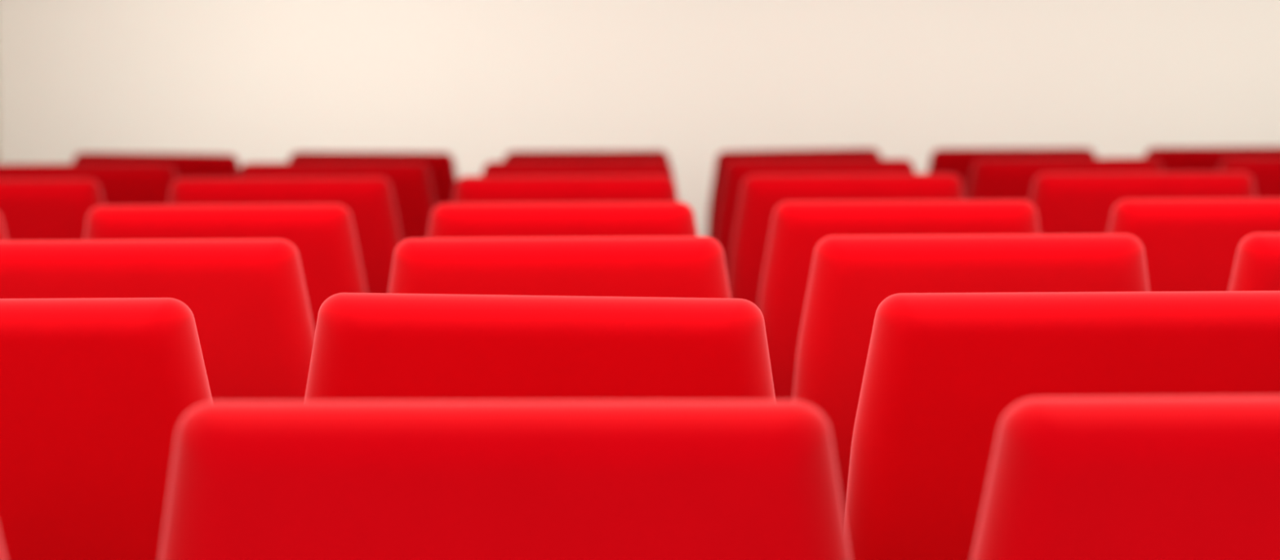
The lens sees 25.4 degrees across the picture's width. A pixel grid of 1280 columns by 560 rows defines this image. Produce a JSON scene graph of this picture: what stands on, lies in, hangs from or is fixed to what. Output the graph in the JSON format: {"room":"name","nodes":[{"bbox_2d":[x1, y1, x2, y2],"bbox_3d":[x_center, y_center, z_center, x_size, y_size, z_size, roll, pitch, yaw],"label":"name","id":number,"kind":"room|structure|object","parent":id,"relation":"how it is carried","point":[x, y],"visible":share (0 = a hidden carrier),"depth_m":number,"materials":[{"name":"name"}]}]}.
{"room":"auditorium","nodes":[
{"label":"auditorium","id":0,"kind":"room"},
{"bbox_2d":[0,0,1279,236],"bbox_3d":[1.261,-1.103,8.913,6.770,3.100,0.120,0,4,0],"label":"wall","id":1,"kind":"structure","parent":0,"point":[477,82],"depth_m":8.88,"materials":[{"name":"beige paint"}]},
{"bbox_3d":[1.314,0.914,3.539,6.770,0.120,11.140,0,4,0],"label":"floor","id":2,"kind":"structure","parent":0,"visible":0},
{"bbox_2d":[0,533,7,559],"bbox_3d":[-0.684,0.512,2.268,0.519,0.895,0.637,0,4,0],"label":"seat","id":3,"kind":"object","parent":2,"relation":"on","point":[2,554],"visible":1,"depth_m":1.98,"materials":[{"name":"red fabric"}]},
{"bbox_2d":[0,213,8,240],"bbox_3d":[-1.275,0.306,5.015,0.504,0.900,0.637,0,4,0],"label":"seat","id":4,"kind":"object","parent":2,"relation":"on","point":[3,237],"visible":0.03,"depth_m":4.70,"materials":[{"name":"fabric"}]},
{"bbox_2d":[0,177,104,240],"bbox_3d":[-1.285,0.233,5.932,0.504,0.910,0.637,0,4,0],"label":"seat","id":5,"kind":"object","parent":2,"relation":"on","point":[55,208],"visible":0.11,"depth_m":5.59,"materials":[{"name":"fabric"}]},
{"bbox_2d":[0,163,177,204],"bbox_3d":[-1.285,0.165,6.850,0.504,0.908,0.637,0,4,0],"label":"seat","id":6,"kind":"object","parent":2,"relation":"on","point":[120,184],"visible":0.06,"depth_m":6.51,"materials":[{"name":"fabric"}]},
{"bbox_2d":[0,297,213,559],"bbox_3d":[-0.677,0.444,3.185,0.519,0.894,0.637,0,4,0],"label":"seat","id":7,"kind":"object","parent":2,"relation":"on","point":[95,393],"visible":0.73,"depth_m":2.86,"materials":[{"name":"fabric"}]},
{"bbox_2d":[72,152,239,178],"bbox_3d":[-1.276,0.098,7.768,0.518,0.920,0.637,1,4,-1],"label":"seat","id":8,"kind":"object","parent":2,"relation":"on","point":[185,165],"visible":0.1,"depth_m":7.42,"materials":[{"name":"fabric"}]},
{"bbox_2d":[0,239,315,401],"bbox_3d":[-0.675,0.373,4.103,0.506,0.897,0.637,0,4,0],"label":"seat","id":9,"kind":"object","parent":2,"relation":"on","point":[247,300],"visible":0.24,"depth_m":3.77,"materials":[{"name":"fabric"}]},
{"bbox_2d":[84,204,366,331],"bbox_3d":[-0.696,0.303,5.020,0.504,0.900,0.637,0,4,0],"label":"seat","id":10,"kind":"object","parent":2,"relation":"on","point":[323,236],"visible":0.16,"depth_m":4.68,"materials":[{"name":"fabric"}]},
{"bbox_2d":[168,176,402,293],"bbox_3d":[-0.710,0.229,5.937,0.504,0.910,0.637,0,4,0],"label":"seat","id":11,"kind":"object","parent":2,"relation":"on","point":[370,200],"visible":0.2,"depth_m":5.59,"materials":[{"name":"fabric"}]},
{"bbox_2d":[238,161,435,240],"bbox_3d":[-0.703,0.161,6.854,0.504,0.908,0.637,0,4,0],"label":"seat","id":12,"kind":"object","parent":2,"relation":"on","point":[411,182],"visible":0.13,"depth_m":6.52,"materials":[{"name":"fabric"}]},
{"bbox_2d":[288,151,457,206],"bbox_3d":[-0.708,0.094,7.772,0.510,0.914,0.637,0,4,0],"label":"seat","id":13,"kind":"object","parent":2,"relation":"on","point":[441,165],"visible":0.09,"depth_m":7.43,"materials":[{"name":"fabric"}]},
{"bbox_2d":[159,400,851,559],"bbox_3d":[-0.096,0.509,2.272,0.525,0.900,0.637,0,4,0],"label":"seat","id":14,"kind":"object","parent":2,"relation":"on","point":[250,480],"visible":1,"depth_m":1.93,"materials":[{"name":"fabric"}]},
{"bbox_2d":[304,293,775,400],"bbox_3d":[-0.108,0.441,3.189,0.541,0.913,0.637,1,4,-1],"label":"seat","id":15,"kind":"object","parent":2,"relation":"on","point":[366,346],"visible":0.38,"depth_m":2.85,"materials":[{"name":"fabric"}]},
{"bbox_2d":[388,236,731,297],"bbox_3d":[-0.108,0.369,4.107,0.506,0.897,0.637,0,4,0],"label":"seat","id":16,"kind":"object","parent":2,"relation":"on","point":[680,267],"visible":0.2,"depth_m":3.76,"materials":[{"name":"fabric"}]},
{"bbox_2d":[426,201,697,238],"bbox_3d":[-0.129,0.299,5.024,0.504,0.900,0.637,0,4,0],"label":"seat","id":17,"kind":"object","parent":2,"relation":"on","point":[639,219],"visible":0.12,"depth_m":4.68,"materials":[{"name":"fabric"}]},
{"bbox_2d":[452,174,678,203],"bbox_3d":[-0.148,0.226,5.941,0.504,0.910,0.637,0,4,0],"label":"seat","id":18,"kind":"object","parent":2,"relation":"on","point":[611,188],"visible":0.16,"depth_m":5.59,"materials":[{"name":"fabric"}]},
{"bbox_2d":[481,160,674,180],"bbox_3d":[-0.144,0.158,6.858,0.504,0.908,0.637,0,4,0],"label":"seat","id":19,"kind":"object","parent":2,"relation":"on","point":[655,166],"visible":0.03,"depth_m":6.51,"materials":[{"name":"fabric"}]},
{"bbox_2d":[503,150,670,164],"bbox_3d":[-0.140,0.091,7.776,0.499,0.904,0.637,0,4,0],"label":"seat","id":20,"kind":"object","parent":2,"relation":"on","point":[587,155],"visible":0.02,"depth_m":7.43,"materials":[{"name":"fabric"}]},
{"bbox_2d":[706,147,881,238],"bbox_3d":[0.422,0.087,7.780,0.514,0.917,0.637,-1,4,0],"label":"seat","id":21,"kind":"object","parent":2,"relation":"on","point":[723,157],"visible":0.12,"depth_m":7.44,"materials":[{"name":"fabric"}]},
{"bbox_2d":[713,159,915,277],"bbox_3d":[0.413,0.154,6.863,0.504,0.908,0.637,0,4,0],"label":"seat","id":22,"kind":"object","parent":2,"relation":"on","point":[735,171],"visible":0.11,"depth_m":6.53,"materials":[{"name":"fabric"}]},
{"bbox_2d":[728,173,964,306],"bbox_3d":[0.420,0.222,5.945,0.504,0.910,0.637,0,4,0],"label":"seat","id":23,"kind":"object","parent":2,"relation":"on","point":[760,194],"visible":0.2,"depth_m":5.61,"materials":[{"name":"fabric"}]},
{"bbox_2d":[758,200,1039,400],"bbox_3d":[0.440,0.296,5.028,0.504,0.900,0.637,0,4,0],"label":"seat","id":24,"kind":"object","parent":2,"relation":"on","point":[797,227],"visible":0.18,"depth_m":4.69,"materials":[{"name":"fabric"}]},
{"bbox_2d":[792,234,1149,515],"bbox_3d":[0.453,0.366,4.111,0.506,0.897,0.637,0,4,0],"label":"seat","id":25,"kind":"object","parent":2,"relation":"on","point":[851,276],"visible":0.32,"depth_m":3.77,"materials":[{"name":"fabric"}]},
{"bbox_2d":[927,147,1096,199],"bbox_3d":[0.981,0.084,7.785,0.499,0.904,0.637,0,4,0],"label":"seat","id":26,"kind":"object","parent":2,"relation":"on","point":[958,162],"visible":0.08,"depth_m":7.44,"materials":[{"name":"fabric"}]},
{"bbox_2d":[844,290,1279,559],"bbox_3d":[0.465,0.437,3.194,0.519,0.894,0.637,0,4,0],"label":"seat","id":27,"kind":"object","parent":2,"relation":"on","point":[942,373],"visible":0.59,"depth_m":2.86,"materials":[{"name":"fabric"}]},
{"bbox_2d":[965,157,1163,201],"bbox_3d":[0.985,0.151,6.867,0.504,0.908,0.637,0,4,0],"label":"seat","id":28,"kind":"object","parent":2,"relation":"on","point":[991,179],"visible":0.08,"depth_m":6.52,"materials":[{"name":"fabric"}]},
{"bbox_2d":[971,395,1279,559],"bbox_3d":[0.474,0.505,2.276,0.519,0.895,0.637,0,4,0],"label":"seat","id":29,"kind":"object","parent":2,"relation":"on","point":[1077,477],"visible":1,"depth_m":1.94,"materials":[{"name":"fabric"}]},
{"bbox_2d":[1029,171,1256,234],"bbox_3d":[0.998,0.219,5.950,0.504,0.910,0.637,0,4,0],"label":"seat","id":30,"kind":"object","parent":2,"relation":"on","point":[1064,202],"visible":0.12,"depth_m":5.61,"materials":[{"name":"fabric"}]},
{"bbox_2d":[1106,198,1279,291],"bbox_3d":[1.003,0.292,5.032,0.504,0.900,0.637,0,4,0],"label":"seat","id":31,"kind":"object","parent":2,"relation":"on","point":[1188,244],"visible":0.11,"depth_m":4.69,"materials":[{"name":"fabric"}]},
{"bbox_2d":[1143,146,1279,172],"bbox_3d":[1.544,0.080,7.789,0.499,0.904,0.637,0,4,0],"label":"seat","id":32,"kind":"object","parent":2,"relation":"on","point":[1171,158],"visible":0.06,"depth_m":7.44,"materials":[{"name":"fabric"}]},
{"bbox_2d":[1217,156,1279,198],"bbox_3d":[1.556,0.147,6.871,0.504,0.908,0.637,0,4,0],"label":"seat","id":33,"kind":"object","parent":2,"relation":"on","point":[1264,171],"visible":0.11,"depth_m":6.53,"materials":[{"name":"fabric"}]},
{"bbox_2d":[1228,232,1279,291],"bbox_3d":[1.021,0.363,4.115,0.506,0.897,0.637,0,4,0],"label":"seat","id":34,"kind":"object","parent":2,"relation":"on","point":[1256,267],"visible":0.13,"depth_m":3.78,"materials":[{"name":"fabric"}]}
]}

